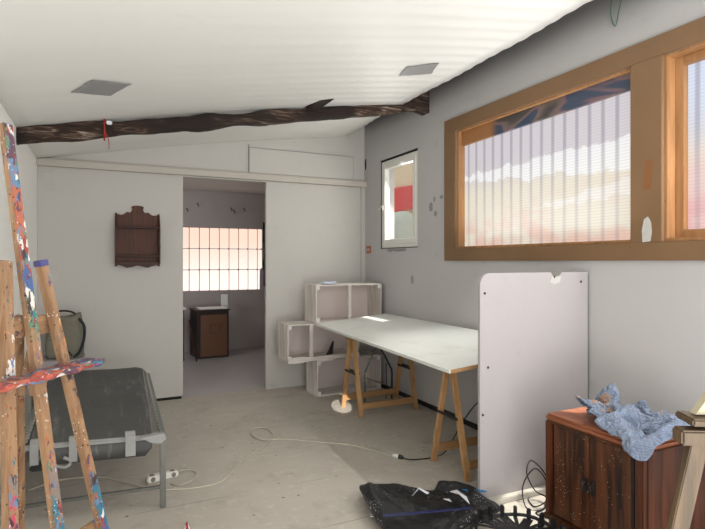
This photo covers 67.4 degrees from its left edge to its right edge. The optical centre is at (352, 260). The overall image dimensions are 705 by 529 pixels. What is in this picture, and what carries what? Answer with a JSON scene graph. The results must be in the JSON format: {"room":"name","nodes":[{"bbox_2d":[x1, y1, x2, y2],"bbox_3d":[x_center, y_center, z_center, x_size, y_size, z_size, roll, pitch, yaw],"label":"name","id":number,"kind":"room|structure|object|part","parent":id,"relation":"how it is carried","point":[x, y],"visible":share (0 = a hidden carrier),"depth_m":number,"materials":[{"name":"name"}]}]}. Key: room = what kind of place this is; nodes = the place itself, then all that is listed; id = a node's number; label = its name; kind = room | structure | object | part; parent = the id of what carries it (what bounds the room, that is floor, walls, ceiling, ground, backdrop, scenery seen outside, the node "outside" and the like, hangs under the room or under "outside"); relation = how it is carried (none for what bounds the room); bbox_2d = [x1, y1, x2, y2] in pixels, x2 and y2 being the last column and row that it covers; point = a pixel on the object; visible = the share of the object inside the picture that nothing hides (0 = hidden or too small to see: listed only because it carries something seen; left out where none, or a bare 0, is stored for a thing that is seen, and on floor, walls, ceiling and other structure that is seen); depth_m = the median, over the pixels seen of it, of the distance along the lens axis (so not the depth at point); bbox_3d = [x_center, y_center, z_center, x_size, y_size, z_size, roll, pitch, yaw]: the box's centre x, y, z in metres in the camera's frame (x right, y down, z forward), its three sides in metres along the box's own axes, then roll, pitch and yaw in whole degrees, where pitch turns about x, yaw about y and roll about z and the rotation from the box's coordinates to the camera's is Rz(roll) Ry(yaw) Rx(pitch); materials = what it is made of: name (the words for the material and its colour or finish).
{"room":"art studio","nodes":[
{"label":"art studio","id":0,"kind":"room"},
{"bbox_2d":[0,103,36,502],"bbox_3d":[-1.591,0.070,1.900,0.120,2.860,7.200,0,0,-25],"label":"wall","id":1,"kind":"structure","parent":0,"point":[26,160],"depth_m":4.26,"materials":[{"name":"white paint"}]},
{"bbox_2d":[150,396,180,401],"bbox_3d":[-2.486,1.485,5.492,1.358,0.030,0.035,0,0,-25],"label":"baseboard","id":2,"kind":"structure","parent":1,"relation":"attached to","point":[176,397],"depth_m":5.71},
{"bbox_2d":[37,127,363,187],"bbox_3d":[-1.489,-1.585,5.993,3.588,1.330,0.100,0,0,-25],"label":"wall","id":3,"kind":"structure","parent":0,"point":[223,156],"depth_m":5.96,"materials":[{"name":"white paint"}]},
{"bbox_2d":[37,167,182,398],"bbox_3d":[-2.478,0.275,5.493,1.373,2.390,0.050,0,0,-25],"label":"door","id":4,"kind":"structure","parent":3,"relation":"in","point":[132,316],"depth_m":5.46,"materials":[{"name":"white paint"}]},
{"bbox_2d":[115,206,160,267],"bbox_3d":[-2.239,-0.255,5.519,0.435,0.654,0.110,0,0,-25],"label":"wall shelf","id":5,"kind":"object","parent":4,"relation":"attached to","point":[137,232],"visible":1,"depth_m":5.55,"materials":[{"name":"brown wood"}]},
{"bbox_3d":[-2.428,-0.225,5.429,0.016,0.550,0.110,0,0,-25],"label":"panel","id":6,"kind":"part","parent":5,"relation":"part of","materials":[{"name":"brown wood"}]},
{"bbox_3d":[-2.049,-0.225,5.609,0.016,0.550,0.110,0,0,-25],"label":"panel","id":7,"kind":"part","parent":5,"relation":"part of","materials":[{"name":"brown wood"}]},
{"bbox_2d":[36,158,366,186],"bbox_3d":[-1.452,-0.970,5.916,3.588,0.080,0.070,0,0,-25],"label":"trim","id":8,"kind":"structure","parent":3,"relation":"attached to","point":[48,162],"depth_m":5.74,"materials":[{"name":"beige paint"}]},
{"bbox_2d":[249,147,350,179],"bbox_3d":[-0.592,-1.159,6.356,1.331,0.298,0.014,0,0,-25],"label":"trim","id":9,"kind":"structure","parent":3,"relation":"attached to","point":[249,147],"depth_m":6.33,"materials":[{"name":"white wood"}]},
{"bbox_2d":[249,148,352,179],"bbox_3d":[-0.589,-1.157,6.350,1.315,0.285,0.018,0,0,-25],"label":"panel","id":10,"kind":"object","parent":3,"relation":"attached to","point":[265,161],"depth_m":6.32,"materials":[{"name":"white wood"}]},
{"bbox_2d":[265,182,360,389],"bbox_3d":[-0.439,0.290,6.466,1.285,2.420,0.050,0,0,-25],"label":"door","id":11,"kind":"structure","parent":3,"relation":"in","point":[313,232],"depth_m":6.34,"materials":[{"name":"white paint"}]},
{"bbox_2d":[361,187,364,350],"bbox_3d":[0.132,0.285,6.697,0.055,2.430,0.025,0,0,-25],"label":"trim","id":12,"kind":"structure","parent":3,"relation":"attached to","point":[362,188],"depth_m":6.68,"materials":[{"name":"white wood"}]},
{"bbox_2d":[183,190,264,352],"bbox_3d":[-3.036,0.125,8.606,4.130,2.750,0.150,0,0,-25],"label":"wall","id":13,"kind":"structure","parent":0,"point":[247,312],"depth_m":9.00,"materials":[{"name":"grey paint"}]},
{"bbox_2d":[183,227,261,290],"bbox_3d":[-2.221,-0.030,8.959,1.395,1.070,0.075,0,0,-25],"label":"window","id":14,"kind":"structure","parent":13,"relation":"in","point":[218,268],"depth_m":8.92,"materials":[{"name":"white glass"}]},
{"bbox_2d":[259,267,264,289],"bbox_3d":[-1.575,0.300,9.213,0.090,0.400,0.018,0,0,-25],"label":"paper","id":15,"kind":"object","parent":14,"relation":"attached to","point":[261,287],"visible":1,"depth_m":9.20,"materials":[{"name":"white paper"}]},
{"bbox_2d":[262,222,264,285],"bbox_3d":[-1.540,-0.110,9.204,0.055,1.120,0.020,0,0,-25],"label":"hanging cloth","id":16,"kind":"object","parent":13,"relation":"hanging from","point":[263,263],"visible":0.81,"depth_m":9.20,"materials":[{"name":"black fabric"}]},
{"bbox_2d":[183,178,264,194],"bbox_3d":[-2.379,-1.205,7.230,4.130,0.090,2.900,0,0,-25],"label":"ceiling","id":17,"kind":"structure","parent":0,"point":[188,183],"depth_m":8.24,"materials":[{"name":"white paint"}]},
{"bbox_2d":[0,347,548,528],"bbox_3d":[-1.135,1.560,3.890,5.300,0.120,10.400,0,0,-25],"label":"floor","id":18,"kind":"structure","parent":0,"point":[284,484],"depth_m":3.94,"materials":[{"name":"grey concrete"}]},
{"bbox_2d":[0,122,108,528],"bbox_3d":[-1.255,0.502,1.855,0.588,2.007,0.797,0,0,13],"label":"easel","id":19,"kind":"object","parent":18,"relation":"on","point":[16,373],"visible":1,"depth_m":1.90,"materials":[{"name":"paint"}]},
{"bbox_3d":[-1.118,0.750,1.724,0.048,1.508,0.341,0,0,-38],"label":"leg","id":20,"kind":"part","parent":19,"relation":"part of","materials":[{"name":"paint"}]},
{"bbox_3d":[-1.328,0.850,2.105,0.042,1.312,0.472,0,0,-31],"label":"leg","id":21,"kind":"part","parent":19,"relation":"part of","materials":[{"name":"paint"}]},
{"bbox_3d":[-1.039,0.750,2.056,0.343,1.508,0.044,0,0,-26],"label":"leg","id":22,"kind":"part","parent":19,"relation":"part of","materials":[{"name":"paint"}]},
{"bbox_2d":[43,353,85,370],"bbox_3d":[-2.734,1.205,4.989,0.380,0.590,0.380,0,0,-25],"label":"box","id":23,"kind":"object","parent":18,"relation":"on","point":[47,362],"visible":0.18,"depth_m":4.84,"materials":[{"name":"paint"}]},
{"bbox_3d":[-2.734,0.922,4.989,0.380,0.025,0.380,0,0,-25],"label":"box lid","id":24,"kind":"part","parent":23,"relation":"part of","materials":[{"name":"white paint"}]},
{"bbox_2d":[45,310,85,358],"bbox_3d":[-2.692,0.685,4.988,0.370,0.449,0.240,0,0,-13],"label":"rucksack","id":25,"kind":"object","parent":23,"relation":"on","point":[74,328],"visible":0.7,"depth_m":4.93,"materials":[{"name":"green fabric"}]},
{"bbox_3d":[-2.716,0.484,4.997,0.190,0.047,0.018,0,0,-14],"label":"handle","id":26,"kind":"part","parent":25,"relation":"part of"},
{"bbox_2d":[25,367,166,508],"bbox_3d":[-1.922,1.236,3.935,0.929,0.527,1.998,0,0,-25],"label":"bed","id":27,"kind":"object","parent":18,"relation":"on","point":[116,405],"visible":0.76,"depth_m":3.45,"materials":[{"name":"metal"}]},
{"bbox_3d":[-2.295,1.070,3.830,0.032,0.032,1.830,0,0,-26],"label":"rail","id":28,"kind":"part","parent":27,"relation":"part of","materials":[{"name":"grey metal"}]},
{"bbox_3d":[-1.526,1.070,3.117,0.769,0.032,0.032,0,0,-17],"label":"rail","id":29,"kind":"part","parent":27,"relation":"part of","materials":[{"name":"grey metal"}]},
{"bbox_3d":[-1.541,1.070,4.101,0.032,0.032,1.911,0,0,-24],"label":"rail","id":30,"kind":"part","parent":27,"relation":"part of","materials":[{"name":"grey metal"}]},
{"bbox_3d":[-1.157,1.290,3.226,0.034,0.420,0.034,0,0,-25],"label":"leg","id":31,"kind":"part","parent":27,"relation":"part of","materials":[{"name":"metal"}]},
{"bbox_2d":[145,469,177,482],"bbox_3d":[-1.310,1.478,3.640,0.210,0.043,0.061,0,0,-37],"label":"power strip","id":32,"kind":"object","parent":18,"relation":"on","point":[155,477],"visible":0.67,"depth_m":3.61,"materials":[{"name":"white plastic"}]},
{"bbox_2d":[171,469,196,485],"bbox_3d":[-1.151,1.486,3.653,0.140,0.026,0.264,0,0,0],"label":"cable","id":33,"kind":"object","parent":18,"relation":"on","point":[183,469],"visible":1,"depth_m":3.64,"materials":[{"name":"white plastic"}]},
{"bbox_2d":[183,306,185,360],"bbox_3d":[-2.802,1.100,8.081,0.420,0.800,0.600,0,0,-25],"label":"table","id":34,"kind":"object","parent":18,"relation":"on","point":[184,308],"visible":0.14,"depth_m":7.90,"materials":[{"name":"white wood"}]},
{"bbox_3d":[-2.538,1.115,7.916,0.035,0.770,0.035,0,0,-25],"label":"leg","id":35,"kind":"part","parent":34,"relation":"part of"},
{"bbox_2d":[189,320,196,361],"bbox_3d":[-2.378,1.190,7.890,0.130,0.622,0.020,0,0,1],"label":"wooden stick","id":36,"kind":"object","parent":18,"relation":"on","point":[189,320],"visible":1,"depth_m":7.88,"materials":[{"name":"brown wood"}]},
{"bbox_2d":[189,308,230,358],"bbox_3d":[-2.266,1.125,8.383,0.530,0.750,0.510,0,0,-29],"label":"base cabinet","id":37,"kind":"object","parent":18,"relation":"on","point":[210,328],"visible":0.91,"depth_m":8.18,"materials":[{"name":"brown wood"}]},
{"bbox_2d":[196,306,226,309],"bbox_3d":[-2.233,0.744,8.374,0.420,0.012,0.360,0,0,-25],"label":"paper stack","id":38,"kind":"object","parent":37,"relation":"on","point":[216,307],"visible":1,"depth_m":8.30,"materials":[{"name":"white paper"}]},
{"bbox_3d":[-2.143,1.150,8.185,0.410,0.640,0.015,0,0,-29],"label":"door","id":39,"kind":"part","parent":37,"relation":"part of","materials":[{"name":"brown wood"}]},
{"bbox_2d":[28,427,391,490],"bbox_3d":[-1.029,1.490,4.018,2.447,0.019,1.122,0,0,-25],"label":"cable","id":40,"kind":"object","parent":18,"relation":"on","point":[271,439],"visible":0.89,"depth_m":3.87,"materials":[{"name":"white plastic"}]},
{"bbox_2d":[221,294,227,307],"bbox_3d":[-2.117,1.025,8.737,0.120,0.950,0.015,0,0,14],"label":"board","id":41,"kind":"object","parent":18,"relation":"on","point":[224,297],"visible":0.36,"depth_m":8.73,"materials":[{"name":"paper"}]},
{"bbox_2d":[306,351,380,396],"bbox_3d":[-0.099,1.300,6.163,0.820,0.400,0.318,0,0,-27],"label":"wooden crate","id":42,"kind":"object","parent":18,"relation":"on","point":[323,378],"visible":0.82,"depth_m":6.23,"materials":[{"name":"white wood"}]},
{"bbox_3d":[-0.456,1.300,5.976,0.014,0.400,0.316,0,0,-28],"label":"panel","id":43,"kind":"part","parent":42,"relation":"part of","materials":[{"name":"white wood"}]},
{"bbox_2d":[277,321,358,363],"bbox_3d":[-0.386,0.899,6.014,0.860,0.418,0.354,0,0,-27],"label":"wooden crate","id":44,"kind":"object","parent":42,"relation":"on","point":[298,342],"depth_m":6.05,"materials":[{"name":"white wood"}]},
{"bbox_3d":[-0.766,0.887,5.828,0.014,0.395,0.336,0,0,-27],"label":"panel","id":45,"kind":"part","parent":44,"relation":"part of","materials":[{"name":"white wood"}]},
{"bbox_3d":[-0.455,0.887,5.807,0.040,0.367,0.020,0,0,-27],"label":"post","id":46,"kind":"part","parent":44,"relation":"part of","materials":[{"name":"white wood"}]},
{"bbox_3d":[-0.464,0.887,6.167,0.832,0.367,0.010,0,0,-27],"label":"panel","id":47,"kind":"part","parent":44,"relation":"part of","materials":[{"name":"white wood"}]},
{"bbox_3d":[-0.257,0.985,5.927,0.100,0.170,0.020,0,0,-25],"label":"metal bracket","id":48,"kind":"part","parent":44,"relation":"part of","materials":[{"name":"black metal"}]},
{"bbox_2d":[305,283,381,322],"bbox_3d":[-0.105,0.475,6.154,0.840,0.420,0.330,0,0,-27],"label":"wooden crate","id":49,"kind":"object","parent":44,"relation":"on","point":[341,301],"visible":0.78,"depth_m":6.25,"materials":[{"name":"white wood"}]},
{"bbox_3d":[-0.472,0.475,5.963,0.014,0.420,0.326,0,0,-28],"label":"panel","id":50,"kind":"part","parent":49,"relation":"part of","materials":[{"name":"beige wood"}]},
{"bbox_2d":[319,281,338,283],"bbox_3d":[-0.270,0.241,5.997,0.180,0.035,0.183,0,0,-25],"label":"crumpled paper","id":51,"kind":"object","parent":49,"relation":"on","point":[324,282],"visible":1,"depth_m":5.94,"materials":[{"name":"white paper"}]},
{"bbox_3d":[-0.179,0.475,6.295,0.812,0.392,0.010,0,0,-28],"label":"panel","id":52,"kind":"part","parent":49,"relation":"part of","materials":[{"name":"beige wood"}]},
{"bbox_3d":[-0.034,0.475,6.016,0.040,0.392,0.020,0,0,-28],"label":"post","id":53,"kind":"part","parent":49,"relation":"part of","materials":[{"name":"beige wood"}]},
{"bbox_3d":[0.261,0.475,6.344,0.014,0.420,0.326,0,0,-27],"label":"panel","id":54,"kind":"part","parent":49,"relation":"part of","materials":[{"name":"beige wood"}]},
{"bbox_3d":[-0.012,0.887,6.212,0.014,0.395,0.336,0,0,-27],"label":"panel","id":55,"kind":"part","parent":44,"relation":"part of","materials":[{"name":"wood"}]},
{"bbox_3d":[-0.170,1.300,6.300,0.792,0.372,0.010,0,0,-28],"label":"panel","id":56,"kind":"part","parent":42,"relation":"part of","materials":[{"name":"white wood"}]},
{"bbox_3d":[0.259,1.300,6.348,0.014,0.400,0.316,0,0,-28],"label":"panel","id":57,"kind":"part","parent":42,"relation":"part of","materials":[{"name":"white wood"}]},
{"bbox_2d":[364,347,392,401],"bbox_3d":[0.278,1.100,5.701,0.350,0.800,0.040,0,0,-25],"label":"folding stand","id":58,"kind":"object","parent":18,"relation":"on","point":[373,353],"visible":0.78,"depth_m":5.71,"materials":[{"name":"black metal"}]},
{"bbox_3d":[0.203,1.197,5.659,0.178,0.605,0.020,0,0,-25],"label":"leg","id":59,"kind":"part","parent":58,"relation":"part of","materials":[{"name":"black metal"}]},
{"bbox_3d":[0.353,1.197,5.730,0.188,0.606,0.020,0,0,-25],"label":"leg","id":60,"kind":"part","parent":58,"relation":"part of","materials":[{"name":"black metal"}]},
{"bbox_2d":[341,337,417,417],"bbox_3d":[0.279,1.075,5.396,0.735,0.855,0.434,0,0,-25],"label":"sawhorse","id":61,"kind":"object","parent":18,"relation":"on","point":[351,345],"visible":0.69,"depth_m":5.34,"materials":[{"name":"brown wood"}]},
{"bbox_3d":[-0.055,1.121,5.365,0.045,0.763,0.201,0,0,-25],"label":"leg","id":62,"kind":"part","parent":61,"relation":"part of","materials":[{"name":"brown wood"}]},
{"bbox_3d":[0.045,1.121,5.155,0.045,0.763,0.201,0,0,-25],"label":"leg","id":63,"kind":"part","parent":61,"relation":"part of","materials":[{"name":"brown wood"}]},
{"bbox_2d":[316,313,477,373],"bbox_3d":[0.502,0.664,4.767,0.990,0.108,2.637,0,0,-25],"label":"tabletop","id":64,"kind":"object","parent":61,"relation":"on","point":[449,349],"visible":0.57,"depth_m":4.52,"materials":[{"name":"white wood"}]},
{"bbox_3d":[0.504,1.094,5.632,0.045,0.817,0.201,0,0,-25],"label":"leg","id":65,"kind":"part","parent":61,"relation":"part of","materials":[{"name":"brown wood"}]},
{"bbox_3d":[0.605,1.094,5.422,0.045,0.817,0.201,0,0,-25],"label":"leg","id":66,"kind":"part","parent":61,"relation":"part of","materials":[{"name":"brown wood"}]},
{"bbox_2d":[392,453,403,458],"bbox_3d":[0.346,1.484,4.019,0.097,0.034,0.034,0,0,30],"label":"plug","id":67,"kind":"object","parent":18,"relation":"on","point":[398,456],"visible":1,"depth_m":4.01,"materials":[{"name":"white plastic"}]},
{"bbox_2d":[359,480,499,528],"bbox_3d":[0.460,1.418,3.139,0.763,0.121,0.834,0,0,-25],"label":"plastic bag","id":68,"kind":"object","parent":18,"relation":"on","point":[451,504],"visible":0.98,"depth_m":3.09,"materials":[{"name":"black plastic"}]},
{"bbox_2d":[404,402,477,459],"bbox_3d":[0.817,1.276,4.161,0.925,0.460,0.078,0,0,-25],"label":"cable","id":69,"kind":"object","parent":18,"relation":"on","point":[477,402],"visible":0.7,"depth_m":4.11,"materials":[{"name":"rubber"}]},
{"bbox_2d":[430,372,477,481],"bbox_3d":[0.981,1.075,3.925,0.735,0.855,0.434,0,0,-25],"label":"sawhorse","id":70,"kind":"object","parent":18,"relation":"on","point":[461,442],"visible":0.38,"depth_m":3.80,"materials":[{"name":"brown wood"}]},
{"bbox_3d":[0.646,1.121,3.894,0.045,0.763,0.201,0,0,-25],"label":"leg","id":71,"kind":"part","parent":70,"relation":"part of","materials":[{"name":"brown wood"}]},
{"bbox_3d":[0.747,1.121,3.684,0.045,0.763,0.201,0,0,-25],"label":"leg","id":72,"kind":"part","parent":70,"relation":"part of","materials":[{"name":"brown wood"}]},
{"bbox_2d":[469,504,565,528],"bbox_3d":[0.861,1.438,2.728,0.494,0.126,0.533,0,0,-25],"label":"basket","id":73,"kind":"object","parent":18,"relation":"on","point":[506,523],"visible":1,"depth_m":2.88,"materials":[{"name":"black metal"}]},
{"bbox_2d":[478,272,587,504],"bbox_3d":[1.208,0.787,3.428,0.913,1.425,0.072,0,0,-24],"label":"board","id":74,"kind":"object","parent":18,"relation":"on","point":[533,327],"visible":0.84,"depth_m":3.39,"materials":[{"name":"white paint"}]},
{"bbox_2d":[522,460,546,518],"bbox_3d":[1.148,1.381,3.212,0.191,0.249,0.263,0,0,-25],"label":"coiled cable","id":75,"kind":"object","parent":18,"relation":"on","point":[544,507],"visible":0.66,"depth_m":3.28,"materials":[{"name":"black rubber"}]},
{"bbox_2d":[543,407,704,528],"bbox_3d":[1.446,1.178,2.829,0.551,0.644,0.612,0,0,-25],"label":"base cabinet","id":76,"kind":"object","parent":18,"relation":"on","point":[592,482],"visible":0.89,"depth_m":2.65,"materials":[{"name":"brown wood"}]},
{"bbox_3d":[1.111,1.155,2.975,0.039,0.521,0.044,0,0,-25],"label":"corner post","id":77,"kind":"part","parent":76,"relation":"part of","materials":[{"name":"brown wood"}]},
{"bbox_3d":[1.179,1.157,2.841,0.022,0.495,0.237,0,0,-25],"label":"door","id":78,"kind":"part","parent":76,"relation":"part of","materials":[{"name":"brown wood"}]},
{"bbox_3d":[1.229,0.901,2.724,0.032,0.014,0.566,0,0,-25],"label":"moulding","id":79,"kind":"part","parent":76,"relation":"part of","materials":[{"name":"brown wood"}]},
{"bbox_3d":[1.207,1.163,2.747,0.007,0.075,0.028,0,0,-25],"label":"handle plate","id":80,"kind":"part","parent":76,"relation":"part of","materials":[{"name":"black metal"}]},
{"bbox_3d":[1.228,1.163,2.704,0.007,0.075,0.028,0,0,-25],"label":"handle plate","id":81,"kind":"part","parent":76,"relation":"part of","materials":[{"name":"black metal"}]},
{"bbox_3d":[1.283,1.157,2.623,0.022,0.495,0.237,0,0,-25],"label":"door","id":82,"kind":"part","parent":76,"relation":"part of","materials":[{"name":"brown wood"}]},
{"bbox_2d":[575,383,690,460],"bbox_3d":[1.436,0.793,2.706,0.446,0.253,0.604,0,0,-22],"label":"towel","id":83,"kind":"object","parent":76,"relation":"on","point":[641,430],"visible":0.89,"depth_m":2.59,"materials":[{"name":"blue fabric"}]},
{"bbox_3d":[1.349,1.155,2.475,0.039,0.521,0.044,0,0,-25],"label":"corner post","id":84,"kind":"part","parent":76,"relation":"part of","materials":[{"name":"brown wood"}]},
{"bbox_3d":[1.590,1.155,2.579,0.485,0.521,0.024,0,0,-25],"label":"panel","id":85,"kind":"part","parent":76,"relation":"part of","materials":[{"name":"brown wood"}]},
{"bbox_2d":[666,411,704,528],"bbox_3d":[1.194,0.987,1.574,0.730,1.036,0.165,0,0,3],"label":"easel","id":86,"kind":"object","parent":18,"relation":"on","point":[692,437],"visible":1,"depth_m":1.60,"materials":[{"name":"brown wood"}]},
{"bbox_2d":[690,392,704,414],"bbox_3d":[1.188,0.415,1.609,0.300,0.100,0.030,0,0,3],"label":"paper pad","id":87,"kind":"object","parent":86,"relation":"on","point":[699,407],"visible":1,"depth_m":1.61,"materials":[{"name":"white paper"}]},
{"bbox_2d":[0,0,591,157],"bbox_3d":[-0.038,-1.306,2.642,3.328,0.740,7.202,0,0,-25],"label":"ceiling","id":88,"kind":"structure","parent":0,"point":[179,58],"depth_m":3.30,"materials":[{"name":"white paint"}]},
{"bbox_2d":[71,80,131,95],"bbox_3d":[-1.592,-1.096,3.362,0.270,0.077,0.276,0,0,35],"label":"tape patch","id":89,"kind":"object","parent":88,"relation":"attached to","point":[94,87],"visible":1,"depth_m":3.35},
{"bbox_2d":[16,91,428,144],"bbox_3d":[-0.826,-1.306,4.602,3.588,0.890,0.396,0,0,-25],"label":"roof beam","id":90,"kind":"structure","parent":88,"relation":"attached to","point":[79,131],"depth_m":4.49,"materials":[{"name":"brown wood"}]},
{"bbox_2d":[103,119,111,142],"bbox_3d":[-1.942,-1.000,4.197,0.062,0.249,0.173,0,0,-25],"label":"ribbon","id":91,"kind":"object","parent":90,"relation":"attached to","point":[107,122],"visible":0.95,"depth_m":4.12,"materials":[{"name":"red plastic"}]},
{"bbox_2d":[400,63,438,75],"bbox_3d":[0.534,-1.514,4.191,0.277,0.050,0.264,0,0,-11],"label":"tape patch","id":92,"kind":"object","parent":88,"relation":"attached to","point":[421,69],"visible":1,"depth_m":4.19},
{"bbox_2d":[364,0,704,424],"bbox_3d":[1.792,-0.375,3.514,0.200,3.750,7.200,0,0,-25],"label":"wall","id":93,"kind":"structure","parent":0,"point":[646,319],"depth_m":3.86,"materials":[{"name":"grey paint"}]},
{"bbox_2d":[366,246,370,252],"bbox_3d":[0.198,-0.140,6.604,0.017,0.090,0.110,0,0,-25],"label":"light switch","id":94,"kind":"object","parent":93,"relation":"attached to","point":[368,248],"visible":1,"depth_m":6.59,"materials":[{"name":"orange plastic"}]},
{"bbox_2d":[378,148,417,251],"bbox_3d":[0.548,-0.669,5.988,0.154,1.133,0.846,0,0,-25],"label":"window","id":95,"kind":"structure","parent":93,"relation":"in","point":[411,156],"depth_m":6.05,"materials":[{"name":"plastic"}]},
{"bbox_2d":[381,384,477,429],"bbox_3d":[1.703,1.478,3.454,0.012,0.045,7.170,0,0,-25],"label":"baseboard","id":96,"kind":"structure","parent":93,"relation":"attached to","point":[432,407],"depth_m":5.39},
{"bbox_2d":[429,202,432,210],"bbox_3d":[0.796,-0.550,5.367,0.002,0.100,0.066,0,0,-25],"label":"tape","id":97,"kind":"object","parent":93,"relation":"attached to","point":[431,203],"depth_m":5.36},
{"bbox_2d":[444,16,704,260],"bbox_3d":[1.719,-0.676,3.503,0.110,1.347,3.644,0,0,-25],"label":"window","id":98,"kind":"structure","parent":93,"relation":"in","point":[574,174],"depth_m":3.85,"materials":[{"name":"brown wood"}]},
{"bbox_3d":[1.445,-0.640,4.186,0.008,1.010,1.778,0,0,-25],"label":"pane","id":99,"kind":"part","parent":98,"relation":"part of","materials":[{"name":"white"}]},
{"bbox_2d":[610,0,621,26],"bbox_3d":[1.711,-1.744,3.421,0.028,0.453,0.086,0,0,-30],"label":"hanging wire","id":100,"kind":"object","parent":93,"relation":"hanging from","point":[611,0],"visible":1,"depth_m":3.43,"materials":[{"name":"green plastic"}]},
{"bbox_2d":[664,41,704,241],"bbox_3d":[2.201,-0.670,2.598,0.150,1.110,1.295,0,0,-25],"label":"window","id":101,"kind":"structure","parent":93,"relation":"in","point":[684,69],"depth_m":3.13,"materials":[{"name":"brown wood"}]},
{"bbox_3d":[2.221,-0.672,2.608,0.045,1.075,1.255,0,0,-25],"label":"frame","id":102,"kind":"part","parent":101,"relation":"part of","materials":[{"name":"brown wood"}]},
{"bbox_3d":[2.247,-0.675,2.620,0.008,1.000,1.195,0,0,-25],"label":"pane","id":103,"kind":"part","parent":101,"relation":"part of","materials":[{"name":"white"}]},
{"label":"outside","id":104,"kind":"structure","parent":0,"visible":0},
{"bbox_3d":[2.107,1.625,9.868,5.700,0.150,12.000,0,0,-26],"label":"ground","id":105,"kind":"structure","parent":104,"visible":0},
{"bbox_2d":[394,163,412,213],"bbox_3d":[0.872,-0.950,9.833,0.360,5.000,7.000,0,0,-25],"label":"neighbouring house","id":106,"kind":"structure","parent":105,"relation":"on","point":[403,175],"depth_m":9.41,"materials":[{"name":"red paint"}]},
{"bbox_2d":[394,211,412,238],"bbox_3d":[0.808,0.370,8.641,0.602,2.360,0.598,0,0,30],"label":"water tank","id":107,"kind":"object","parent":105,"relation":"on","point":[403,220],"visible":0.22,"depth_m":8.36,"materials":[{"name":"white plastic"}]}
]}

